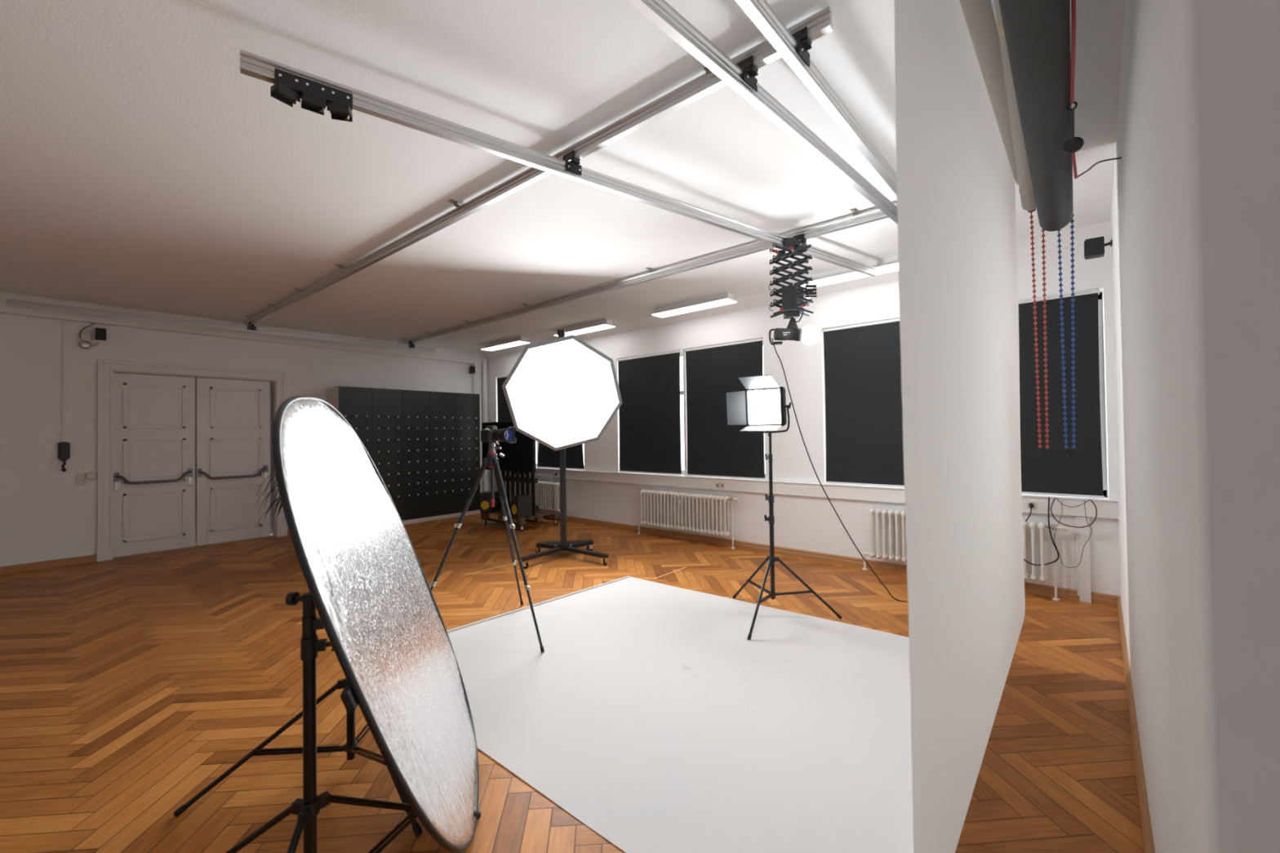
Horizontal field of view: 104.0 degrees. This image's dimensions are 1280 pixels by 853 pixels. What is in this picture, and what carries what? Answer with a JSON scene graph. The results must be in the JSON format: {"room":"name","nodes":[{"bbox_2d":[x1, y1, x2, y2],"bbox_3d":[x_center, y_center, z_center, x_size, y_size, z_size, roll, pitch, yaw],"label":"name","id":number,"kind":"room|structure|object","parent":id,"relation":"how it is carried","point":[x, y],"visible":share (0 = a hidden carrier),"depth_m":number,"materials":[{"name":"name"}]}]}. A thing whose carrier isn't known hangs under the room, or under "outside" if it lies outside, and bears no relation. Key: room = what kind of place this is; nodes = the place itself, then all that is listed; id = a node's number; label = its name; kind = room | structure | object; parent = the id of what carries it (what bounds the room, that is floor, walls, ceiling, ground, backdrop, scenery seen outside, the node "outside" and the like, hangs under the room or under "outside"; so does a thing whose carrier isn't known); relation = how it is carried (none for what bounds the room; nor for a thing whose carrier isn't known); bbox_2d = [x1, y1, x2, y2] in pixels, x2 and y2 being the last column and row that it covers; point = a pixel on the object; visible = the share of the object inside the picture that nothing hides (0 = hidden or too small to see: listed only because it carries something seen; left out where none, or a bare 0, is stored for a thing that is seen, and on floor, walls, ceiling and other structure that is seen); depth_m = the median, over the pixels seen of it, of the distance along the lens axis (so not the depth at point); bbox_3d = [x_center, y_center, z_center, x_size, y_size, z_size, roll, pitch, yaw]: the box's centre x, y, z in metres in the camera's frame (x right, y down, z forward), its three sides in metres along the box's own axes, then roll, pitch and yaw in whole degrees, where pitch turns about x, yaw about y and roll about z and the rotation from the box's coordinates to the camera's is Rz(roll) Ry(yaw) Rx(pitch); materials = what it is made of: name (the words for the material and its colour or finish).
{"room":"studio","nodes":[
{"label":"studio","id":0,"kind":"room"},
{"bbox_2d":[5,298,435,351],"bbox_3d":[-5.620,-1.445,7.613,0.046,0.080,5.032,-2,-1,44],"label":"rail","id":1,"kind":"object","parent":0,"point":[9,302],"visible":1,"depth_m":6.96,"materials":[{"name":"metal"}]},
{"bbox_2d":[0,313,483,566],"bbox_3d":[-6.915,0.092,7.237,0.300,3.400,11.012,-1,-1,41],"label":"wall","id":2,"kind":"structure","parent":0,"point":[45,515],"depth_m":6.49,"materials":[{"name":"white paint"}]},
{"bbox_2d":[0,554,96,574],"bbox_3d":[-8.671,1.736,4.888,0.022,0.095,4.565,-1,-1,41],"label":"baseboard","id":3,"kind":"structure","parent":2,"relation":"attached to","point":[89,558],"depth_m":6.29,"materials":[{"name":"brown wood"}]},
{"bbox_2d":[57,320,70,471],"bbox_3d":[-7.387,-0.395,6.411,0.075,1.947,0.100,-1,-1,41],"label":"handset","id":4,"kind":"object","parent":2,"relation":"attached to","point":[64,447],"visible":1,"depth_m":6.42,"materials":[{"name":"grey plastic"}]},
{"bbox_2d":[75,473,85,484],"bbox_3d":[-7.300,0.688,6.525,0.018,0.150,0.086,-1,-1,41],"label":"light switch","id":5,"kind":"object","parent":2,"relation":"attached to","point":[80,477],"visible":1,"depth_m":6.52,"materials":[{"name":"beige plastic"}]},
{"bbox_2d":[78,323,98,349],"bbox_3d":[-7.260,-1.195,6.583,0.075,0.362,0.181,-1,-1,41],"label":"coiled cable","id":6,"kind":"object","parent":2,"relation":"attached to","point":[84,344],"visible":1,"depth_m":6.55,"materials":[{"name":"plastic"}]},
{"bbox_2d":[86,472,96,479],"bbox_3d":[-7.229,0.650,6.582,0.053,0.085,0.086,-1,-1,41],"label":"dimmer switch","id":7,"kind":"object","parent":2,"relation":"attached to","point":[89,475],"visible":1,"depth_m":6.57,"materials":[{"name":"beige plastic"}]},
{"bbox_2d":[94,327,106,340],"bbox_3d":[-7.163,-1.223,6.636,0.155,0.150,0.104,-1,-1,41],"label":"wall speaker","id":8,"kind":"object","parent":2,"relation":"attached to","point":[100,333],"visible":1,"depth_m":6.59},
{"bbox_2d":[96,359,287,561],"bbox_3d":[-6.577,0.451,7.486,0.278,2.692,2.120,-1,-1,41],"label":"door","id":9,"kind":"structure","parent":2,"relation":"in","point":[184,452],"depth_m":7.31,"materials":[{"name":"white paint"}]},
{"bbox_2d":[0,291,485,364],"bbox_3d":[-6.789,-1.489,7.101,0.130,0.245,10.362,-1,-1,41],"label":"trim","id":10,"kind":"structure","parent":2,"relation":"attached to","point":[440,353],"depth_m":7.45,"materials":[{"name":"white paint"}]},
{"bbox_2d":[469,365,475,373],"bbox_3d":[-3.627,-1.223,10.772,0.104,0.150,0.155,0,-1,-39],"label":"wall speaker","id":11,"kind":"object","parent":2,"relation":"attached to","point":[472,368],"visible":1,"depth_m":10.71},
{"bbox_2d":[471,366,475,372],"bbox_3d":[-3.580,-1.225,10.714,0.090,0.126,0.005,0,-1,-39],"label":"grille","id":12,"kind":"object","parent":11,"relation":"attached to","point":[473,368],"depth_m":10.71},
{"bbox_2d":[471,358,488,493],"bbox_3d":[-3.467,0.155,10.863,0.225,3.283,0.280,-1,-1,41],"label":"trim","id":13,"kind":"structure","parent":2,"relation":"attached to","point":[476,378],"depth_m":10.86,"materials":[{"name":"white paint"}]},
{"bbox_2d":[465,561,518,575],"bbox_3d":[-1.665,1.706,6.130,0.022,0.002,1.040,-1,-1,41],"label":"trim","id":14,"kind":"structure","parent":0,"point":[517,562],"depth_m":6.00,"materials":[{"name":"brown wood"}]},
{"bbox_2d":[0,0,1125,352],"bbox_3d":[-2.756,-1.813,3.685,11.309,0.200,11.012,-1,-1,41],"label":"ceiling","id":15,"kind":"structure","parent":0,"point":[140,168],"depth_m":3.21,"materials":[{"name":"paint"}]},
{"bbox_2d":[480,336,530,351],"bbox_3d":[-2.594,-1.584,9.578,1.270,0.100,0.250,-1,-1,41],"label":"ceiling light","id":16,"kind":"object","parent":15,"relation":"attached to","point":[520,340],"visible":1,"depth_m":9.47,"materials":[{"name":"white plastic"}]},
{"bbox_2d":[482,341,528,351],"bbox_3d":[-2.594,-1.538,9.578,1.250,0.008,0.230,-1,-1,41],"label":"diffuser","id":17,"kind":"object","parent":16,"relation":"attached to","point":[511,344],"depth_m":9.51,"materials":[{"name":"white plastic"}]},
{"bbox_2d":[243,6,832,325],"bbox_3d":[-2.637,-1.646,4.860,8.821,0.105,0.152,-1,-1,39],"label":"rail","id":18,"kind":"object","parent":15,"relation":"attached to","point":[819,24],"visible":0.88,"depth_m":2.98,"materials":[{"name":"metal"}]},
{"bbox_2d":[247,321,256,330],"bbox_3d":[-5.786,-1.494,7.444,0.100,0.122,0.114,-1,-1,41],"label":"carriage","id":19,"kind":"object","parent":18,"relation":"attached to","point":[251,326],"visible":0.77,"depth_m":7.42,"materials":[{"name":"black metal"}]},
{"bbox_2d":[562,149,582,174],"bbox_3d":[-0.424,-1.626,3.099,0.100,0.122,0.120,-1,-1,41],"label":"carriage","id":20,"kind":"object","parent":18,"relation":"attached to","point":[573,166],"visible":0.7,"depth_m":3.07,"materials":[{"name":"black metal"}]},
{"bbox_2d":[240,48,876,276],"bbox_3d":[0.347,-1.580,3.646,5.105,0.080,0.042,0,-1,-36],"label":"rail","id":21,"kind":"object","parent":20,"relation":"hanging from","point":[251,64],"visible":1,"depth_m":2.87,"materials":[{"name":"metal"}]},
{"bbox_2d":[270,67,352,121],"bbox_3d":[-1.506,-1.521,2.304,0.318,0.115,0.100,0,-1,-36],"label":"trolley","id":22,"kind":"object","parent":21,"relation":"hanging from","point":[288,88],"visible":1,"depth_m":2.28,"materials":[{"name":"black metal"}]},
{"bbox_2d":[768,237,817,319],"bbox_3d":[1.284,-1.248,4.272,0.397,0.720,0.174,-1,-1,1],"label":"pantograph","id":23,"kind":"object","parent":21,"relation":"hanging from","point":[793,301],"visible":0.99,"depth_m":4.23,"materials":[{"name":"metal"}]},
{"bbox_2d":[768,312,908,602],"bbox_3d":[1.970,0.337,4.485,1.713,2.606,0.821,-1,-1,9],"label":"lamp","id":24,"kind":"object","parent":23,"relation":"hanging from","point":[810,335],"depth_m":4.24,"materials":[{"name":"grey plastic"}]},
{"bbox_2d":[736,54,758,92],"bbox_3d":[0.498,-1.649,2.351,0.100,0.122,0.114,-1,-1,41],"label":"carriage","id":25,"kind":"object","parent":18,"relation":"attached to","point":[749,78],"visible":0.52,"depth_m":2.32,"materials":[{"name":"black metal"}]},
{"bbox_2d":[625,0,897,224],"bbox_3d":[0.565,-1.599,2.416,5.117,0.080,0.045,0,-1,-45],"label":"rail","id":26,"kind":"object","parent":25,"relation":"hanging from","point":[660,13],"visible":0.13,"depth_m":2.36,"materials":[{"name":"metal"}]},
{"bbox_2d":[791,26,812,66],"bbox_3d":[0.695,-1.653,2.192,0.100,0.122,0.111,-1,-1,41],"label":"carriage","id":27,"kind":"object","parent":18,"relation":"attached to","point":[805,44],"visible":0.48,"depth_m":2.16,"materials":[{"name":"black metal"}]},
{"bbox_2d":[734,0,897,195],"bbox_3d":[0.759,-1.604,2.262,0.040,0.080,5.022,-1,-1,42],"label":"rail","id":28,"kind":"object","parent":27,"relation":"hanging from","point":[760,12],"visible":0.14,"depth_m":2.30,"materials":[{"name":"metal"}]},
{"bbox_2d":[553,319,615,336],"bbox_3d":[-0.936,-1.624,8.279,1.240,0.100,0.250,-1,-1,41],"label":"ceiling light","id":29,"kind":"object","parent":15,"relation":"attached to","point":[606,323],"visible":0.74,"depth_m":8.13,"materials":[{"name":"white plastic"}]},
{"bbox_2d":[554,324,614,336],"bbox_3d":[-0.936,-1.578,8.278,1.220,0.008,0.230,-1,-1,41],"label":"diffuser","id":30,"kind":"object","parent":29,"relation":"attached to","point":[598,326],"depth_m":8.17,"materials":[{"name":"white plastic"}]},
{"bbox_2d":[397,203,897,344],"bbox_3d":[-1.069,-1.644,6.477,9.141,0.105,0.151,-1,-1,40],"label":"rail","id":31,"kind":"object","parent":15,"relation":"attached to","point":[856,219],"visible":0.72,"depth_m":5.29,"materials":[{"name":"metal"}]},
{"bbox_2d":[408,340,414,347],"bbox_3d":[-4.165,-1.493,9.100,0.100,0.122,0.114,-1,-1,41],"label":"carriage","id":32,"kind":"object","parent":31,"relation":"attached to","point":[411,344],"visible":0.85,"depth_m":9.07,"materials":[{"name":"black metal"}]},
{"bbox_2d":[793,233,806,248],"bbox_3d":[1.418,-1.632,4.430,0.100,0.122,0.120,-1,-1,41],"label":"carriage","id":33,"kind":"object","parent":31,"relation":"attached to","point":[802,242],"visible":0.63,"depth_m":4.40,"materials":[{"name":"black metal"}]},
{"bbox_2d":[651,292,737,317],"bbox_3d":[0.719,-1.665,6.876,1.260,0.100,0.250,-1,-1,41],"label":"ceiling light","id":34,"kind":"object","parent":15,"relation":"attached to","point":[727,298],"visible":1,"depth_m":6.79,"materials":[{"name":"white plastic"}]},
{"bbox_2d":[800,267,869,288],"bbox_3d":[2.106,-1.702,5.555,0.707,0.100,0.494,-1,-1,41],"label":"ceiling light","id":35,"kind":"object","parent":15,"relation":"attached to","point":[844,274],"depth_m":5.61,"materials":[{"name":"white plastic"}]},
{"bbox_2d":[863,255,897,275],"bbox_3d":[2.553,-1.713,5.173,0.320,0.100,0.495,-1,-1,41],"label":"ceiling light","id":36,"kind":"object","parent":15,"relation":"attached to","point":[887,264],"depth_m":5.25,"materials":[{"name":"white"}]},
{"bbox_2d":[994,0,1048,459],"bbox_3d":[1.693,-0.788,2.196,0.121,2.008,3.096,-1,-1,40],"label":"paper roll","id":37,"kind":"object","parent":15,"relation":"hanging from","point":[1026,191],"visible":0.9,"depth_m":2.93,"materials":[{"name":"white"}]},
{"bbox_2d":[998,0,1075,459],"bbox_3d":[1.625,-0.790,1.997,0.178,2.008,3.505,-1,-1,41],"label":"roll","id":38,"kind":"object","parent":15,"relation":"hanging from","point":[1037,33],"visible":1,"depth_m":2.00,"materials":[{"name":"plastic"}]},
{"bbox_2d":[1062,0,1121,178],"bbox_3d":[1.769,-1.490,2.019,1.868,0.599,0.165,0,-1,-43],"label":"pull cord","id":39,"kind":"object","parent":15,"relation":"hanging from","point":[1073,144],"visible":1,"depth_m":2.08,"materials":[{"name":"black plastic"}]},
{"bbox_2d":[0,511,1144,852],"bbox_3d":[-2.939,1.692,3.801,10.147,0.001,10.362,-1,-1,41],"label":"floor","id":40,"kind":"structure","parent":0,"point":[131,686],"depth_m":3.02,"materials":[{"name":"brown wood"}]},
{"bbox_2d":[255,475,282,526],"bbox_3d":[-5.051,1.227,7.482,1.040,1.087,1.072,-1,-1,41],"label":"potted palm","id":41,"kind":"object","parent":40,"relation":"on","point":[268,494],"visible":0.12,"depth_m":7.13,"materials":[{"name":"plant"}]},
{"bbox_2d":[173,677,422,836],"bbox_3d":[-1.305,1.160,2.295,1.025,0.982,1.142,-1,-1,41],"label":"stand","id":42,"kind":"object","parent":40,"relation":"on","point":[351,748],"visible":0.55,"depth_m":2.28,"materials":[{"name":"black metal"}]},
{"bbox_2d":[326,386,372,459],"bbox_3d":[-5.044,0.557,8.691,0.625,2.460,0.525,-1,-1,41],"label":"locker","id":43,"kind":"object","parent":40,"relation":"on","point":[354,404],"visible":0.2,"depth_m":8.55,"materials":[{"name":"black metal"}]},
{"bbox_2d":[225,591,480,852],"bbox_3d":[-0.999,1.085,1.692,1.017,1.108,1.044,-1,-1,41],"label":"stand","id":44,"kind":"object","parent":40,"relation":"on","point":[307,809],"visible":0.8,"depth_m":1.59,"materials":[{"name":"black metal"}]},
{"bbox_2d":[272,395,479,852],"bbox_3d":[-1.011,0.756,2.070,0.636,1.765,1.321,-1,-1,-17],"label":"reflector","id":45,"kind":"object","parent":44,"relation":"attached to","point":[370,590],"visible":1,"depth_m":1.84,"materials":[{"name":"silver metal"}]},
{"bbox_2d":[372,387,403,523],"bbox_3d":[-4.703,0.558,9.090,0.625,2.460,0.525,-1,-1,41],"label":"locker","id":46,"kind":"object","parent":40,"relation":"on","point":[387,403],"visible":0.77,"depth_m":8.93,"materials":[{"name":"black metal"}]},
{"bbox_2d":[402,389,431,524],"bbox_3d":[-4.360,0.559,9.491,0.625,2.460,0.530,-1,-1,41],"label":"locker","id":47,"kind":"object","parent":40,"relation":"on","point":[416,410],"visible":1,"depth_m":9.30,"materials":[{"name":"black metal"}]},
{"bbox_2d":[430,391,457,519],"bbox_3d":[-4.019,0.560,9.890,0.625,2.460,0.520,-1,-1,41],"label":"locker","id":48,"kind":"object","parent":40,"relation":"on","point":[442,404],"visible":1,"depth_m":9.70,"materials":[{"name":"black metal"}]},
{"bbox_2d":[455,392,480,516],"bbox_3d":[-3.679,0.561,10.287,0.625,2.460,0.525,-1,-1,41],"label":"locker","id":49,"kind":"object","parent":40,"relation":"on","point":[468,406],"visible":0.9,"depth_m":10.09,"materials":[{"name":"black metal"}]},
{"bbox_2d":[480,471,559,531],"bbox_3d":[-2.151,0.952,8.917,1.226,1.599,0.844,-1,-1,41],"label":"cart","id":50,"kind":"object","parent":40,"relation":"on","point":[538,514],"visible":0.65,"depth_m":8.70,"materials":[{"name":"brown wood"}]},
{"bbox_2d":[480,491,498,512],"bbox_3d":[-2.688,1.341,8.908,0.210,0.345,0.292,-1,-1,13],"label":"speaker","id":51,"kind":"object","parent":50,"relation":"on","point":[485,497],"visible":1,"depth_m":8.79,"materials":[{"name":"black plastic"}]},
{"bbox_2d":[481,421,536,472],"bbox_3d":[-2.323,0.347,8.800,1.540,0.870,0.084,-1,-1,41],"label":"television","id":52,"kind":"object","parent":50,"relation":"attached to","point":[520,455],"visible":0.65,"depth_m":8.60,"materials":[{"name":"black plastic"}]},
{"bbox_2d":[511,494,532,518],"bbox_3d":[-1.972,1.324,8.320,0.210,0.345,0.292,-2,-1,45],"label":"speaker","id":53,"kind":"object","parent":50,"relation":"on","point":[521,504],"visible":1,"depth_m":8.24,"materials":[{"name":"grey plastic"}]},
{"bbox_2d":[520,329,608,568],"bbox_3d":[-0.972,0.216,6.429,1.059,2.969,0.858,-1,-1,-6],"label":"stand","id":54,"kind":"object","parent":40,"relation":"on","point":[562,545],"visible":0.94,"depth_m":6.51,"materials":[{"name":"metal"}]},
{"bbox_2d":[502,334,622,451],"bbox_3d":[-0.938,-0.391,6.117,0.982,1.391,1.206,-1,-1,41],"label":"softbox","id":55,"kind":"object","parent":54,"relation":"attached to","point":[562,393],"visible":1,"depth_m":6.10,"materials":[{"name":"white fabric"}]},
{"bbox_2d":[446,0,1025,852],"bbox_3d":[0.328,-0.057,3.515,3.771,3.398,3.122,-1,-1,41],"label":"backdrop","id":56,"kind":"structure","parent":40,"relation":"on","point":[648,713],"depth_m":2.31,"materials":[{"name":"white paper"}]},
{"bbox_2d":[429,440,544,653],"bbox_3d":[-1.103,0.886,3.988,1.002,1.569,1.108,-1,-1,41],"label":"tripod","id":57,"kind":"object","parent":56,"relation":"on","point":[491,461],"visible":0.94,"depth_m":4.02,"materials":[{"name":"metal"}]},
{"bbox_2d":[480,426,515,443],"bbox_3d":[-1.136,0.065,4.060,0.282,0.146,0.152,-1,-1,28],"label":"camera","id":58,"kind":"object","parent":57,"relation":"on","point":[491,433],"visible":0.99,"depth_m":4.03,"materials":[{"name":"grey plastic"}]},
{"bbox_2d":[733,435,841,639],"bbox_3d":[1.041,0.855,4.244,0.998,1.581,0.905,-1,-1,41],"label":"stand","id":59,"kind":"object","parent":56,"relation":"on","point":[771,558],"visible":1,"depth_m":4.30,"materials":[{"name":"black metal"}]},
{"bbox_2d":[726,374,791,436],"bbox_3d":[1.023,-0.169,4.308,0.509,0.510,0.254,-1,-1,33],"label":"lamp","id":60,"kind":"object","parent":59,"relation":"on","point":[762,406],"visible":1,"depth_m":4.31,"materials":[{"name":"grey metal"}]},
{"bbox_2d":[747,389,780,424],"bbox_3d":[1.073,-0.168,4.317,0.276,0.292,0.024,-1,-1,33],"label":"diffuser","id":61,"kind":"object","parent":60,"relation":"attached to","point":[763,405],"depth_m":4.32,"materials":[{"name":"white"}]},
{"bbox_2d":[653,567,685,578],"bbox_3d":[0.351,1.673,5.715,0.022,0.002,0.610,-1,-1,41],"label":"wooden floorboards","id":62,"kind":"structure","parent":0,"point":[683,567],"depth_m":5.69,"materials":[{"name":"brown wood"}]},
{"bbox_2d":[487,240,1119,596],"bbox_3d":[0.847,-0.006,7.614,11.009,3.400,0.350,-1,-1,41],"label":"wall","id":63,"kind":"structure","parent":0,"point":[809,523],"depth_m":6.33,"materials":[{"name":"white paint"}]},
{"bbox_2d":[496,375,512,422],"bbox_3d":[-2.568,-0.133,10.347,1.306,1.909,0.056,-1,-1,41],"label":"roller blind","id":64,"kind":"object","parent":63,"relation":"attached to","point":[504,415],"visible":0.16,"depth_m":10.65,"materials":[{"name":"grey fabric"}]},
{"bbox_2d":[537,441,538,466],"bbox_3d":[-1.982,-0.142,9.982,0.044,1.923,0.170,-1,-1,41],"label":"trim","id":65,"kind":"structure","parent":63,"relation":"attached to","point":[537,442],"depth_m":9.91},
{"bbox_2d":[510,480,567,513],"bbox_3d":[-2.047,1.405,9.724,1.873,0.712,0.200,-1,-1,41],"label":"radiator","id":66,"kind":"object","parent":63,"relation":"attached to","point":[548,495],"visible":0.29,"depth_m":9.43,"materials":[{"name":"white metal"}]},
{"bbox_2d":[537,442,584,470],"bbox_3d":[-1.512,-0.159,9.444,1.355,1.909,0.056,-1,-1,41],"label":"roller blind","id":67,"kind":"object","parent":63,"relation":"attached to","point":[548,458],"visible":0.24,"depth_m":9.45,"materials":[{"name":"grey fabric"}]},
{"bbox_2d":[617,350,682,475],"bbox_3d":[0.141,-0.201,8.030,1.302,1.909,0.056,-1,-1,41],"label":"roller blind","id":68,"kind":"object","parent":63,"relation":"attached to","point":[650,418],"visible":0.98,"depth_m":7.98,"materials":[{"name":"grey fabric"}]},
{"bbox_2d":[682,349,687,475],"bbox_3d":[0.736,-0.211,7.657,0.044,1.923,0.170,-1,-1,41],"label":"trim","id":69,"kind":"structure","parent":63,"relation":"attached to","point":[683,350],"depth_m":7.59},
{"bbox_2d":[637,489,739,549],"bbox_3d":[0.662,1.337,7.408,1.823,0.712,0.200,-1,-1,41],"label":"radiator","id":70,"kind":"object","parent":63,"relation":"attached to","point":[717,505],"visible":1,"depth_m":7.30,"materials":[{"name":"white metal"}]},
{"bbox_2d":[715,482,724,488],"bbox_3d":[1.133,0.832,7.056,0.149,0.074,0.014,-1,-1,41],"label":"wall socket","id":71,"kind":"object","parent":63,"relation":"attached to","point":[718,485],"visible":1,"depth_m":7.05,"materials":[{"name":"beige plastic"}]},
{"bbox_2d":[680,341,765,478],"bbox_3d":[0.807,-0.210,7.754,2.696,1.931,0.070,-1,-1,41],"label":"window","id":72,"kind":"structure","parent":63,"relation":"in","point":[681,354],"depth_m":7.84,"materials":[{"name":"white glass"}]},
{"bbox_2d":[684,337,765,479],"bbox_3d":[1.190,-0.227,7.133,1.287,1.909,0.056,-1,-1,41],"label":"roller blind","id":73,"kind":"object","parent":63,"relation":"attached to","point":[716,448],"visible":0.91,"depth_m":7.16,"materials":[{"name":"grey fabric"}]},
{"bbox_2d":[479,220,1111,358],"bbox_3d":[0.315,-1.640,7.711,10.137,0.117,0.200,-1,-1,41],"label":"trim","id":74,"kind":"structure","parent":63,"relation":"attached to","point":[1081,233],"depth_m":6.39,"materials":[{"name":"white paint"}]},
{"bbox_2d":[488,467,1118,519],"bbox_3d":[0.389,0.834,7.725,10.137,0.165,0.075,-1,-1,41],"label":"windowsill","id":75,"kind":"structure","parent":63,"relation":"attached to","point":[1106,508],"depth_m":6.22,"materials":[{"name":"white paint"}]},
{"bbox_2d":[544,514,1117,607],"bbox_3d":[0.409,1.654,7.740,10.117,0.095,0.022,-1,-1,41],"label":"baseboard","id":76,"kind":"structure","parent":63,"relation":"attached to","point":[1035,588],"depth_m":6.23,"materials":[{"name":"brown wood"}]},
{"bbox_2d":[822,318,904,487],"bbox_3d":[2.755,-0.266,5.795,1.235,1.909,0.056,-1,-1,41],"label":"roller blind","id":77,"kind":"object","parent":63,"relation":"attached to","point":[864,411],"visible":0.71,"depth_m":5.88,"materials":[{"name":"grey fabric"}]},
{"bbox_2d":[862,508,1067,600],"bbox_3d":[3.256,1.272,5.189,1.813,0.712,0.200,-1,-1,41],"label":"radiator","id":78,"kind":"object","parent":63,"relation":"attached to","point":[1042,578],"visible":0.44,"depth_m":5.47,"materials":[{"name":"white metal"}]},
{"bbox_2d":[1026,501,1036,509],"bbox_3d":[3.764,0.754,4.806,0.074,0.074,0.014,-1,-1,41],"label":"wall socket","id":79,"kind":"object","parent":63,"relation":"attached to","point":[1034,503],"visible":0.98,"depth_m":4.79,"materials":[{"name":"beige plastic"}]},
{"bbox_2d":[1025,502,1034,521],"bbox_3d":[3.694,0.878,4.814,0.164,0.282,0.075,-1,-1,41],"label":"lead","id":80,"kind":"object","parent":79,"relation":"attached to","point":[1031,505],"visible":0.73,"depth_m":4.76,"materials":[{"name":"black rubber"}]},
{"bbox_2d":[1023,497,1059,565],"bbox_3d":[3.723,0.987,4.699,0.333,0.643,0.062,-1,-1,18],"label":"cable","id":81,"kind":"object","parent":63,"relation":"hanging from","point":[1050,531],"visible":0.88,"depth_m":4.66,"materials":[{"name":"black rubber"}]},
{"bbox_2d":[1018,288,1104,498],"bbox_3d":[3.751,-0.291,4.943,1.206,1.909,0.056,-1,-1,41],"label":"roller blind","id":82,"kind":"object","parent":63,"relation":"attached to","point":[1082,476],"visible":0.47,"depth_m":4.73,"materials":[{"name":"grey fabric"}]},
{"bbox_2d":[1055,497,1089,507],"bbox_3d":[3.974,0.703,4.593,0.244,0.081,0.017,-1,-1,41],"label":"cable","id":83,"kind":"object","parent":63,"relation":"hanging from","point":[1055,498],"visible":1,"depth_m":4.58,"materials":[{"name":"black rubber"}]},
{"bbox_2d":[1053,499,1092,568],"bbox_3d":[3.958,0.981,4.571,0.263,0.626,0.047,-1,-1,41],"label":"cable","id":84,"kind":"object","parent":63,"relation":"hanging from","point":[1084,500],"visible":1,"depth_m":4.53,"materials":[{"name":"black rubber"}]},
{"bbox_2d":[1050,498,1097,528],"bbox_3d":[3.961,0.791,4.569,0.323,0.259,0.052,-1,-1,41],"label":"cable","id":85,"kind":"object","parent":63,"relation":"hanging from","point":[1092,502],"visible":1,"depth_m":4.53,"materials":[{"name":"black rubber"}]},
{"bbox_2d":[1075,515,1091,603],"bbox_3d":[4.076,1.217,4.596,0.095,0.785,0.035,-1,-1,41],"label":"trim","id":86,"kind":"structure","parent":63,"relation":"attached to","point":[1082,535],"depth_m":4.58,"materials":[{"name":"white paint"}]},
{"bbox_2d":[1097,292,1107,497],"bbox_3d":[3.400,-0.276,5.537,2.570,1.931,0.070,-1,-1,41],"label":"window","id":87,"kind":"structure","parent":63,"relation":"in","point":[1102,397],"depth_m":4.69,"materials":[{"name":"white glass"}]},
{"bbox_2d":[1111,0,1213,852],"bbox_3d":[1.085,-0.110,0.363,1.219,3.400,10.362,-1,-1,41],"label":"wall","id":88,"kind":"structure","parent":0,"point":[1162,571],"depth_m":1.28,"materials":[{"name":"white paint"}]},
{"bbox_2d":[1084,235,1112,259],"bbox_3d":[3.869,-1.514,4.221,0.175,0.150,0.115,-1,-1,41],"label":"wall speaker","id":89,"kind":"object","parent":88,"relation":"attached to","point":[1094,247],"visible":1,"depth_m":4.20},
{"bbox_2d":[1116,595,1155,852],"bbox_3d":[2.399,1.554,2.414,0.022,0.095,5.535,-1,-1,42],"label":"baseboard","id":90,"kind":"structure","parent":88,"relation":"attached to","point":[1148,839],"depth_m":2.34,"materials":[{"name":"brown wood"}]},
{"bbox_2d":[1188,0,1279,852],"bbox_3d":[0.377,-0.103,0.149,0.297,3.400,0.285,-1,-1,41],"label":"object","id":91,"kind":"structure","parent":88,"relation":"attached to","point":[1235,44],"depth_m":0.20,"materials":[{"name":"white paint"}]},
{"bbox_3d":[-1.549,0.885,9.350,0.074,0.074,0.014,-1,-1,41],"label":"wall socket","id":92,"kind":"object","parent":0,"visible":0},
{"bbox_2d":[552,472,557,520],"bbox_3d":[-1.576,1.304,9.297,0.050,0.875,0.112,-1,-1,35],"label":"lead","id":93,"kind":"object","parent":92,"relation":"hanging from","point":[556,473],"visible":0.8,"depth_m":9.27,"materials":[{"name":"black rubber"}]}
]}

